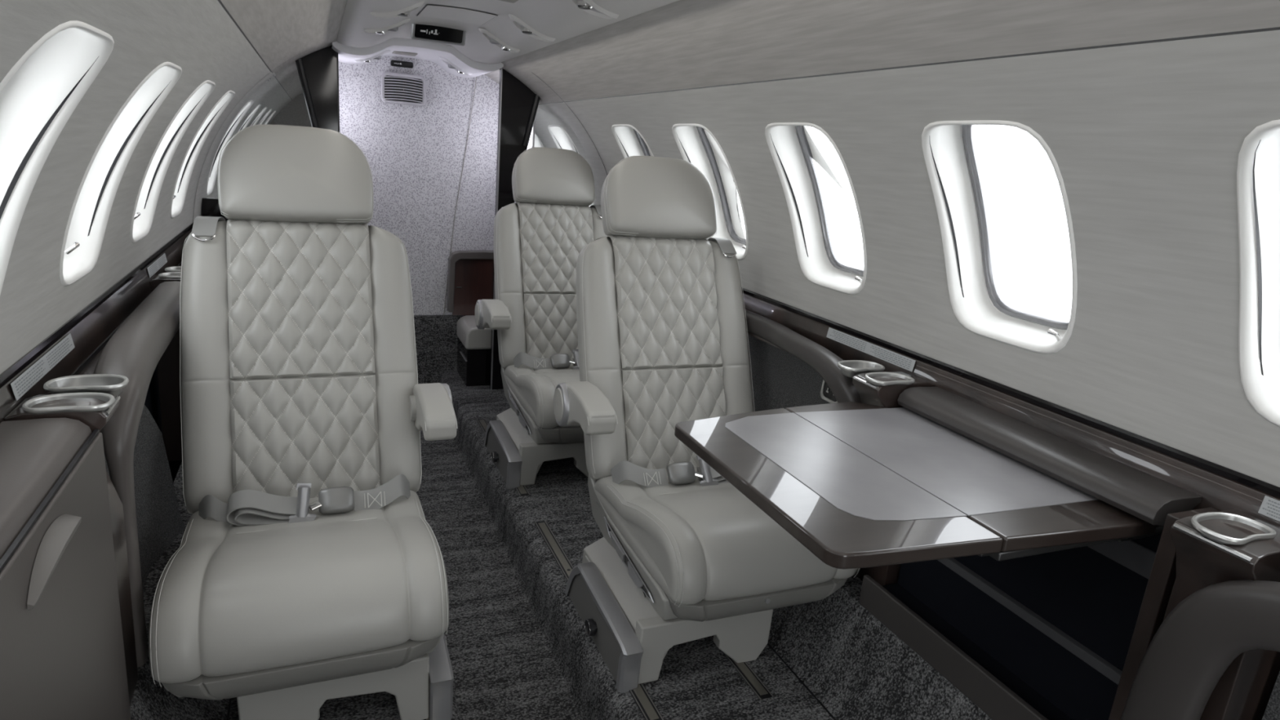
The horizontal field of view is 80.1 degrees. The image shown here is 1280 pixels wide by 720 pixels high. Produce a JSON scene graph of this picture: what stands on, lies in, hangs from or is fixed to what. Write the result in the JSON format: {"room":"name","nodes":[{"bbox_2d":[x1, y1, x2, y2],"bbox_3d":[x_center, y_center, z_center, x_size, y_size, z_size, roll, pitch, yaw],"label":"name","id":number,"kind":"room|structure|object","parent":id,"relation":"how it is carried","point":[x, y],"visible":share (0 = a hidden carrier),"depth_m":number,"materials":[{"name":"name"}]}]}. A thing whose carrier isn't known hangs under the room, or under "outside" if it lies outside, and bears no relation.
{"room":"aircraft cabin","nodes":[
{"label":"aircraft cabin","id":0,"kind":"room"},
{"bbox_2d":[0,0,291,373],"bbox_3d":[-1.044,-0.494,1.831,0.242,0.484,6.900,-2,16,-23],"label":"wall","id":1,"kind":"structure","parent":0,"point":[200,37],"depth_m":1.04,"materials":[{"name":"plastic"}]},
{"bbox_2d":[10,333,75,400],"bbox_3d":[-0.823,0.005,1.055,0.005,0.022,0.260,-2,16,-23],"label":"placard","id":2,"kind":"object","parent":1,"relation":"attached to","point":[26,380],"visible":1,"depth_m":1.03,"materials":[{"name":"grey"}]},
{"bbox_2d":[0,417,92,559],"bbox_3d":[-0.621,0.153,0.703,0.088,0.036,0.494,-2,16,-23],"label":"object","id":3,"kind":"object","parent":1,"relation":"attached to","point":[35,453],"visible":0.85,"depth_m":0.81,"materials":[{"name":"grey leather"}]},
{"bbox_2d":[0,20,114,294],"bbox_3d":[-0.654,-0.173,0.757,0.219,0.364,0.264,-2,16,-23],"label":"window","id":4,"kind":"structure","parent":1,"relation":"in","point":[40,93],"depth_m":0.85,"materials":[{"name":"white plastic"}]},
{"bbox_2d":[78,348,103,374],"bbox_3d":[-0.917,-0.021,1.347,0.046,0.014,0.669,-2,16,-23],"label":"trim","id":5,"kind":"structure","parent":1,"relation":"attached to","point":[89,369],"depth_m":1.21,"materials":[{"name":"brown wood"}]},
{"bbox_2d":[0,228,191,422],"bbox_3d":[-0.667,0.138,0.688,0.015,0.070,4.250,-2,16,-23],"label":"trim","id":6,"kind":"structure","parent":1,"relation":"attached to","point":[91,331],"depth_m":1.30,"materials":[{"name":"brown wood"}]},
{"bbox_2d":[0,222,193,388],"bbox_3d":[-0.669,0.100,0.675,0.012,0.013,4.250,-2,16,-23],"label":"trim","id":7,"kind":"structure","parent":1,"relation":"attached to","point":[6,375],"depth_m":1.20,"materials":[{"name":"black paint"}]},
{"bbox_2d":[59,62,182,286],"bbox_3d":[-0.841,-0.306,1.190,0.219,0.364,0.264,-2,16,-23],"label":"window","id":8,"kind":"structure","parent":1,"relation":"in","point":[90,212],"depth_m":1.29,"materials":[{"name":"white plastic"}]},
{"bbox_2d":[146,253,167,277],"bbox_3d":[-1.151,-0.227,1.815,0.005,0.022,0.230,-2,16,-23],"label":"placard","id":9,"kind":"object","parent":1,"relation":"attached to","point":[162,260],"visible":1,"depth_m":1.80,"materials":[{"name":"grey metal"}]},
{"bbox_2d":[130,80,215,243],"bbox_3d":[-1.027,-0.438,1.623,0.219,0.364,0.264,-2,16,-23],"label":"window","id":10,"kind":"structure","parent":1,"relation":"in","point":[147,198],"depth_m":1.72,"materials":[{"name":"white plastic"}]},
{"bbox_2d":[169,90,235,218],"bbox_3d":[-1.212,-0.569,2.052,0.219,0.364,0.264,-2,16,-23],"label":"window","id":11,"kind":"structure","parent":1,"relation":"in","point":[180,191],"depth_m":2.15,"materials":[{"name":"white plastic"}]},
{"bbox_2d":[205,99,253,195],"bbox_3d":[-1.501,-0.774,2.724,0.219,0.364,0.264,-2,16,-23],"label":"window","id":12,"kind":"structure","parent":1,"relation":"in","point":[213,171],"depth_m":2.83,"materials":[{"name":"white plastic"}]},
{"bbox_2d":[193,71,273,221],"bbox_3d":[-1.319,-0.690,2.474,0.246,0.485,0.147,-2,16,-23],"label":"trim","id":13,"kind":"structure","parent":1,"relation":"attached to","point":[202,178],"depth_m":2.43,"materials":[{"name":"plastic"}]},
{"bbox_2d":[237,103,261,132],"bbox_3d":[-1.684,-0.903,3.149,0.219,0.364,0.264,-2,16,-23],"label":"window","id":14,"kind":"structure","parent":1,"relation":"in","point":[256,108],"depth_m":3.25,"materials":[{"name":"white plastic"}]},
{"bbox_2d":[193,0,311,210],"bbox_3d":[-0.986,-0.513,1.850,0.367,0.619,6.900,-2,16,-23],"label":"trim","id":15,"kind":"structure","parent":1,"relation":"attached to","point":[219,1],"depth_m":1.60,"materials":[{"name":"black"}]},
{"bbox_2d":[249,106,267,126],"bbox_3d":[-1.867,-1.033,3.574,0.219,0.364,0.264,-2,16,-23],"label":"window","id":16,"kind":"structure","parent":1,"relation":"in","point":[259,116],"depth_m":3.67,"materials":[{"name":"white plastic"}]},
{"bbox_2d":[257,108,271,124],"bbox_3d":[-2.050,-1.162,3.998,0.219,0.364,0.264,-2,16,-23],"label":"window","id":17,"kind":"structure","parent":1,"relation":"in","point":[268,112],"depth_m":4.09,"materials":[{"name":"white plastic"}]},
{"bbox_2d":[263,111,275,124],"bbox_3d":[-2.232,-1.292,4.423,0.219,0.364,0.264,-2,16,-23],"label":"window","id":18,"kind":"structure","parent":1,"relation":"in","point":[274,112],"depth_m":4.52,"materials":[{"name":"white plastic"}]},
{"bbox_2d":[269,93,311,127],"bbox_3d":[-1.844,-1.162,5.195,1.500,1.550,0.020,-2,16,-23],"label":"wall","id":19,"kind":"structure","parent":0,"point":[295,113],"depth_m":4.89,"materials":[{"name":"plastic"}]},
{"bbox_2d":[338,55,498,315],"bbox_3d":[-0.892,-0.670,3.124,0.740,1.129,0.016,-2,16,-24],"label":"wall","id":20,"kind":"structure","parent":0,"point":[415,155],"depth_m":3.10,"materials":[{"name":"fabric"}]},
{"bbox_2d":[390,59,413,68],"bbox_3d":[-0.923,-1.147,2.949,0.084,0.022,0.016,-2,16,-23],"label":"sign","id":21,"kind":"object","parent":20,"relation":"attached to","point":[393,63],"visible":1,"depth_m":2.94,"materials":[{"name":"black"}]},
{"bbox_2d":[381,71,426,106],"bbox_3d":[-0.921,-1.056,2.967,0.168,0.116,0.010,-2,16,-23],"label":"air vent","id":22,"kind":"object","parent":20,"relation":"in","point":[399,88],"visible":1,"depth_m":2.97,"materials":[{"name":"grey plastic"}]},
{"bbox_2d":[413,315,466,383],"bbox_3d":[-0.945,-0.009,3.294,0.740,0.380,0.050,-2,16,-23],"label":"baseboard","id":23,"kind":"structure","parent":20,"relation":"attached to","point":[436,336],"depth_m":3.28,"materials":[{"name":"grey carpet"}]},
{"bbox_2d":[443,76,476,315],"bbox_3d":[-0.755,-0.638,3.183,0.119,1.060,0.009,-2,16,-23],"label":"trim","id":24,"kind":"structure","parent":20,"relation":"attached to","point":[476,77],"depth_m":3.16,"materials":[{"name":"grey"}]},
{"bbox_2d":[331,0,679,77],"bbox_3d":[-0.043,-0.579,0.965,0.566,0.120,4.652,-2,16,-23],"label":"ceiling","id":25,"kind":"structure","parent":0,"point":[561,20],"depth_m":2.01,"materials":[{"name":"grey plastic"}]},
{"bbox_2d":[354,50,390,62],"bbox_3d":[-0.952,-1.081,2.709,0.123,0.052,0.064,-2,16,-23],"label":"light","id":26,"kind":"object","parent":25,"relation":"attached to","point":[378,56],"visible":0.98,"depth_m":2.69,"materials":[{"name":"white plastic"}]},
{"bbox_2d":[364,18,410,34],"bbox_3d":[-0.685,-0.907,2.063,0.123,0.050,0.064,-2,16,-23],"label":"light","id":27,"kind":"object","parent":25,"relation":"attached to","point":[394,27],"visible":0.99,"depth_m":2.05,"materials":[{"name":"grey plastic"}]},
{"bbox_2d":[369,0,424,17],"bbox_3d":[-0.564,-0.817,1.769,0.123,0.049,0.064,-2,16,-23],"label":"light","id":28,"kind":"object","parent":25,"relation":"attached to","point":[406,11],"visible":0.98,"depth_m":1.75,"materials":[{"name":"grey plastic"}]},
{"bbox_2d":[392,50,417,56],"bbox_3d":[-0.863,-1.125,2.791,0.082,0.005,0.080,-2,16,-23],"label":"label","id":29,"kind":"object","parent":25,"relation":"attached to","point":[405,53],"visible":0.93,"depth_m":2.77,"materials":[{"name":"grey"}]},
{"bbox_2d":[410,23,466,45],"bbox_3d":[-0.591,-0.965,2.238,0.156,0.057,0.048,-2,16,-23],"label":"sign","id":30,"kind":"object","parent":25,"relation":"attached to","point":[418,32],"visible":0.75,"depth_m":2.24,"materials":[{"name":"black plastic"}]},
{"bbox_2d":[439,57,471,75],"bbox_3d":[-0.683,-1.089,2.822,0.123,0.052,0.064,-2,16,-23],"label":"light","id":31,"kind":"object","parent":25,"relation":"attached to","point":[451,65],"visible":1,"depth_m":2.81,"materials":[{"name":"white plastic"}]},
{"bbox_2d":[416,4,497,25],"bbox_3d":[-0.476,-0.893,1.970,0.174,0.005,0.214,-2,16,-23],"label":"access panel","id":32,"kind":"object","parent":25,"relation":"attached to","point":[463,15],"visible":1,"depth_m":1.96,"materials":[{"name":"grey plastic"}]},
{"bbox_2d":[478,27,519,53],"bbox_3d":[-0.402,-0.915,2.182,0.123,0.051,0.064,-2,16,-23],"label":"light","id":33,"kind":"object","parent":25,"relation":"attached to","point":[493,39],"visible":1,"depth_m":2.17,"materials":[{"name":"grey plastic"}]},
{"bbox_2d":[499,0,518,3],"bbox_3d":[-0.254,-0.736,1.453,0.160,0.004,0.564,-2,16,-23],"label":"door","id":34,"kind":"structure","parent":25,"relation":"attached to","point":[508,1],"depth_m":1.71,"materials":[{"name":"black"}]},
{"bbox_2d":[508,13,555,41],"bbox_3d":[-0.268,-0.825,1.894,0.123,0.049,0.064,-2,16,-23],"label":"light","id":35,"kind":"object","parent":25,"relation":"attached to","point":[523,27],"visible":1,"depth_m":1.88,"materials":[{"name":"grey plastic"}]},
{"bbox_2d":[570,0,619,19],"bbox_3d":[-0.096,-0.704,1.496,0.123,0.049,0.064,-2,16,-23],"label":"light","id":36,"kind":"object","parent":25,"relation":"attached to","point":[588,6],"visible":1,"depth_m":1.50,"materials":[{"name":"grey plastic"}]},
{"bbox_2d":[129,369,992,719],"bbox_3d":[-0.146,0.628,1.288,1.320,0.302,4.650,-2,16,-23],"label":"floor","id":37,"kind":"structure","parent":0,"point":[519,647],"depth_m":1.58,"materials":[{"name":"grey carpet"}]},
{"bbox_2d":[0,429,131,719],"bbox_3d":[-0.579,0.368,0.769,0.028,0.438,0.533,-2,16,-23],"label":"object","id":38,"kind":"structure","parent":37,"relation":"on","point":[62,654],"depth_m":0.80,"materials":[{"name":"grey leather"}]},
{"bbox_2d":[4,373,137,703],"bbox_3d":[-0.750,0.255,1.039,0.108,0.450,0.144,-2,16,-23],"label":"console","id":39,"kind":"object","parent":37,"relation":"on","point":[92,400],"visible":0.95,"depth_m":1.01,"materials":[{"name":"brown wood"}]},
{"bbox_2d":[93,280,185,666],"bbox_3d":[-0.905,0.181,1.424,0.083,0.527,0.780,-2,16,-24],"label":"arched armrest","id":40,"kind":"object","parent":37,"relation":"on","point":[137,466],"visible":0.62,"depth_m":1.27,"materials":[{"name":"grey leather"}]},
{"bbox_2d":[149,266,182,461],"bbox_3d":[-1.100,0.006,1.853,0.108,0.450,0.147,-2,16,-23],"label":"console","id":41,"kind":"object","parent":37,"relation":"on","point":[168,366],"visible":0.37,"depth_m":1.79,"materials":[{"name":"brown plastic"}]},
{"bbox_2d":[201,197,227,221],"bbox_3d":[-1.354,-0.215,2.751,0.365,0.710,0.026,-2,16,-23],"label":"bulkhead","id":42,"kind":"object","parent":37,"relation":"on","point":[210,206],"visible":0.1,"depth_m":2.60,"materials":[{"name":"black paint"}]},
{"bbox_2d":[226,697,231,719],"bbox_3d":[-0.534,0.717,0.910,0.003,0.003,4.230,-2,16,-23],"label":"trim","id":43,"kind":"structure","parent":37,"relation":"on","point":[230,699],"depth_m":1.30,"materials":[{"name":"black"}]},
{"bbox_2d":[148,124,457,719],"bbox_3d":[-0.586,0.080,1.410,0.519,0.987,0.780,-2,17,-23],"label":"seat","id":44,"kind":"object","parent":37,"relation":"on","point":[308,570],"visible":1,"depth_m":1.45,"materials":[{"name":"grey leather"}]},
{"bbox_2d":[148,489,448,683],"bbox_3d":[-0.574,0.337,1.323,0.412,0.135,0.473,-2,17,-23],"label":"seat cushion","id":45,"kind":"object","parent":44,"relation":"on","point":[260,586],"depth_m":1.17,"materials":[{"name":"grey leather"}]},
{"bbox_2d":[295,45,339,132],"bbox_3d":[-1.147,-0.427,2.738,0.138,1.379,0.037,-2,16,-23],"label":"divider panel","id":46,"kind":"object","parent":37,"relation":"on","point":[318,70],"visible":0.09,"depth_m":2.60,"materials":[{"name":"black paint"}]},
{"bbox_2d":[447,249,493,386],"bbox_3d":[-0.581,-0.120,3.244,0.442,0.660,0.245,-2,16,-23],"label":"seat","id":47,"kind":"object","parent":37,"relation":"on","point":[470,273],"visible":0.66,"depth_m":3.19,"materials":[{"name":"black paint"}]},
{"bbox_2d":[456,315,491,349],"bbox_3d":[-0.565,-0.121,3.243,0.390,0.095,0.232,-2,16,-23],"label":"seat cushion","id":48,"kind":"object","parent":47,"relation":"on","point":[469,337],"depth_m":3.10,"materials":[{"name":"grey leather"}]},
{"bbox_2d":[476,418,530,496],"bbox_3d":[-0.455,0.301,2.481,0.032,0.004,0.652,-2,16,-23],"label":"track","id":49,"kind":"object","parent":37,"relation":"on","point":[522,490],"visible":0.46,"depth_m":2.25,"materials":[{"name":"black"}]},
{"bbox_2d":[488,67,540,390],"bbox_3d":[-0.492,-0.434,2.995,0.160,1.368,0.037,-2,16,-23],"label":"divider panel","id":50,"kind":"object","parent":37,"relation":"on","point":[518,104],"visible":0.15,"depth_m":2.87,"materials":[{"name":"black paint"}]},
{"bbox_2d":[475,146,608,488],"bbox_3d":[-0.260,-0.177,2.478,0.531,0.984,0.780,-2,16,-23],"label":"seat","id":51,"kind":"object","parent":37,"relation":"on","point":[540,237],"visible":0.7,"depth_m":2.56,"materials":[{"name":"grey leather"}]},
{"bbox_2d":[503,363,581,428],"bbox_3d":[-0.181,0.077,2.419,0.412,0.135,0.473,-2,16,-23],"label":"seat cushion","id":52,"kind":"object","parent":51,"relation":"on","point":[531,388],"depth_m":2.27,"materials":[{"name":"grey leather"}]},
{"bbox_2d":[570,457,588,479],"bbox_3d":[-0.245,0.296,2.569,0.032,0.004,0.652,-2,16,-23],"label":"track","id":53,"kind":"object","parent":37,"relation":"on","point":[571,458],"visible":0.02,"depth_m":2.37,"materials":[{"name":"black"}]},
{"bbox_2d":[533,520,664,719],"bbox_3d":[-0.119,0.540,1.700,0.032,0.004,0.787,-2,16,-23],"label":"track","id":54,"kind":"object","parent":37,"relation":"on","point":[640,695],"visible":0.56,"depth_m":1.82,"materials":[{"name":"black"}]},
{"bbox_2d":[553,155,860,693],"bbox_3d":[0.089,0.068,1.674,0.531,0.984,0.780,-2,16,-23],"label":"seat","id":55,"kind":"object","parent":37,"relation":"on","point":[682,555],"visible":0.87,"depth_m":1.72,"materials":[{"name":"grey leather"}]},
{"bbox_2d":[594,467,858,604],"bbox_3d":[0.168,0.322,1.615,0.412,0.135,0.473,-2,16,-23],"label":"seat cushion","id":56,"kind":"object","parent":55,"relation":"on","point":[692,536],"depth_m":1.44,"materials":[{"name":"grey leather"}]},
{"bbox_2d":[710,635,773,699],"bbox_3d":[0.107,0.545,1.751,0.032,0.004,0.702,-2,16,-23],"label":"track","id":57,"kind":"object","parent":37,"relation":"on","point":[751,678],"visible":0.27,"depth_m":1.49,"materials":[{"name":"black"}]},
{"bbox_2d":[767,642,835,719],"bbox_3d":[0.399,0.691,1.304,0.003,0.003,4.230,-2,16,-23],"label":"trim","id":58,"kind":"structure","parent":37,"relation":"on","point":[768,644],"depth_m":1.49,"materials":[{"name":"black"}]},
{"bbox_2d":[743,308,861,578],"bbox_3d":[0.292,0.169,1.853,0.111,0.526,0.776,-2,16,-23],"label":"arched armrest","id":59,"kind":"object","parent":37,"relation":"on","point":[780,379],"visible":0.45,"depth_m":1.80,"materials":[{"name":"grey leather"}]},
{"bbox_2d":[820,379,837,403],"bbox_3d":[0.419,0.058,1.645,0.014,0.072,0.072,-2,16,-23],"label":"outlet plate","id":60,"kind":"object","parent":59,"relation":"attached to","point":[826,393],"visible":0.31,"depth_m":1.66,"materials":[{"name":"silver metal"}]},
{"bbox_2d":[837,360,935,586],"bbox_3d":[0.440,0.235,1.491,0.138,0.450,0.143,-2,16,-23],"label":"console","id":61,"kind":"object","parent":37,"relation":"on","point":[874,387],"visible":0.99,"depth_m":1.41,"materials":[{"name":"brown plastic"}]},
{"bbox_2d":[858,506,1218,719],"bbox_3d":[0.583,0.337,1.215,0.100,0.440,0.508,-2,16,-23],"label":"bay","id":62,"kind":"object","parent":37,"relation":"on","point":[1066,634],"visible":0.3,"depth_m":1.19,"materials":[{"name":"black plastic"}]},
{"bbox_2d":[674,401,1164,568],"bbox_3d":[0.367,0.168,1.123,0.520,0.046,0.508,-2,16,-23],"label":"folding table","id":63,"kind":"object","parent":62,"relation":"attached to","point":[858,485],"visible":0.95,"depth_m":1.02,"materials":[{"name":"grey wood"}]},
{"bbox_2d":[1120,579,1279,719],"bbox_3d":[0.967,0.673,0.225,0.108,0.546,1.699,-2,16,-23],"label":"arched armrest","id":64,"kind":"object","parent":37,"relation":"on","point":[1178,673],"visible":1,"depth_m":0.86,"materials":[{"name":"grey leather"}]},
{"bbox_2d":[1162,508,1279,719],"bbox_3d":[0.681,0.406,0.931,0.138,0.450,0.090,-2,16,-23],"label":"console","id":65,"kind":"object","parent":37,"relation":"on","point":[1212,548],"visible":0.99,"depth_m":0.88,"materials":[{"name":"brown wood"}]},
{"bbox_2d":[220,0,1279,104],"bbox_3d":[-0.478,-0.804,1.980,0.927,0.125,6.900,-2,16,-23],"label":"panel","id":66,"kind":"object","parent":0,"point":[681,44],"depth_m":1.28,"materials":[{"name":"plastic"}]},
{"bbox_2d":[534,30,1279,487],"bbox_3d":[0.038,-0.524,2.287,0.242,0.484,6.900,-2,16,-23],"label":"wall","id":67,"kind":"structure","parent":0,"point":[1145,140],"depth_m":1.04,"materials":[{"name":"fabric"}]},
{"bbox_2d":[144,366,862,581],"bbox_3d":[-0.555,0.100,2.223,1.430,0.808,6.900,-2,16,-23],"label":"trim","id":68,"kind":"structure","parent":67,"relation":"attached to","point":[152,402],"depth_m":1.84,"materials":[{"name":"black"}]},
{"bbox_2d":[514,117,535,203],"bbox_3d":[-0.520,-0.441,3.220,0.008,1.300,0.370,-2,16,-23],"label":"window","id":69,"kind":"structure","parent":67,"relation":"attached to","point":[531,142],"depth_m":2.94,"materials":[{"name":"white plastic"}]},
{"bbox_2d":[533,132,543,146],"bbox_3d":[-0.439,-0.918,3.545,0.225,0.362,0.264,-2,16,-23],"label":"window","id":70,"kind":"structure","parent":67,"relation":"in","point":[538,143],"depth_m":3.62,"materials":[{"name":"white plastic"}]},
{"bbox_2d":[547,124,594,206],"bbox_3d":[-0.256,-0.788,3.120,0.225,0.362,0.264,-2,16,-23],"label":"window","id":71,"kind":"structure","parent":67,"relation":"in","point":[562,139],"depth_m":3.17,"materials":[{"name":"white plastic"}]},
{"bbox_2d":[553,102,607,194],"bbox_3d":[-0.203,-0.694,2.841,0.246,0.485,0.147,-2,16,-23],"label":"trim","id":72,"kind":"structure","parent":67,"relation":"attached to","point":[597,164],"depth_m":2.80,"materials":[{"name":"plastic"}]},
{"bbox_2d":[611,124,653,159],"bbox_3d":[0.030,-0.585,2.455,0.225,0.362,0.264,-2,16,-23],"label":"window","id":73,"kind":"structure","parent":67,"relation":"in","point":[630,141],"depth_m":2.51,"materials":[{"name":"white plastic"}]},
{"bbox_2d":[671,123,747,260],"bbox_3d":[0.209,-0.459,2.042,0.225,0.362,0.264,-2,16,-23],"label":"window","id":74,"kind":"structure","parent":67,"relation":"in","point":[697,145],"depth_m":2.11,"materials":[{"name":"white plastic"}]},
{"bbox_2d":[746,330,789,353],"bbox_3d":[0.344,-0.038,1.810,0.046,0.014,0.640,-2,16,-23],"label":"trim","id":75,"kind":"structure","parent":67,"relation":"attached to","point":[748,332],"depth_m":1.85,"materials":[{"name":"brown plastic"}]},
{"bbox_2d":[764,122,866,294],"bbox_3d":[0.391,-0.330,1.619,0.225,0.362,0.264,-2,16,-23],"label":"window","id":76,"kind":"structure","parent":67,"relation":"in","point":[793,150],"depth_m":1.71,"materials":[{"name":"white plastic"}]},
{"bbox_2d":[826,327,915,371],"bbox_3d":[0.472,-0.025,1.578,0.005,0.022,0.275,-2,16,-23],"label":"placard","id":77,"kind":"object","parent":67,"relation":"attached to","point":[899,360],"visible":1,"depth_m":1.56,"materials":[{"name":"grey"}]},
{"bbox_2d":[531,26,1279,174],"bbox_3d":[-0.017,-0.540,2.259,0.367,0.619,6.900,-2,16,-23],"label":"trim","id":78,"kind":"structure","parent":67,"relation":"attached to","point":[1276,28],"depth_m":0.97,"materials":[{"name":"black"}]},
{"bbox_2d":[921,120,1077,353],"bbox_3d":[0.573,-0.201,1.196,0.225,0.362,0.264,-2,16,-23],"label":"window","id":79,"kind":"structure","parent":67,"relation":"in","point":[948,150],"depth_m":1.28,"materials":[{"name":"white plastic"}]},
{"bbox_2d":[741,287,1279,497],"bbox_3d":[0.632,0.064,1.224,0.012,0.013,4.250,-2,16,-23],"label":"trim","id":80,"kind":"structure","parent":67,"relation":"attached to","point":[1273,490],"depth_m":1.17,"materials":[{"name":"black paint"}]},
{"bbox_2d":[742,292,1279,526],"bbox_3d":[0.624,0.102,1.232,0.015,0.070,4.250,-2,16,-23],"label":"trim","id":81,"kind":"structure","parent":67,"relation":"attached to","point":[1220,493],"depth_m":1.17,"materials":[{"name":"brown wood"}]},
{"bbox_2d":[897,386,1202,525],"bbox_3d":[0.595,0.129,1.179,0.088,0.036,0.473,-2,16,-23],"label":"armrest","id":82,"kind":"object","parent":67,"relation":"attached to","point":[1148,498],"visible":0.93,"depth_m":1.10,"materials":[{"name":"grey leather"}]},
{"bbox_2d":[1236,119,1279,426],"bbox_3d":[0.755,-0.072,0.772,0.225,0.362,0.264,-2,16,-23],"label":"window","id":83,"kind":"structure","parent":67,"relation":"in","point":[1258,171],"depth_m":0.88,"materials":[{"name":"white plastic"}]},
{"bbox_2d":[1257,495,1279,521],"bbox_3d":[0.769,0.186,0.886,0.005,0.022,0.082,-2,16,-23],"label":"placard","id":84,"kind":"object","parent":67,"relation":"attached to","point":[1270,507],"visible":1,"depth_m":0.91,"materials":[{"name":"grey"}]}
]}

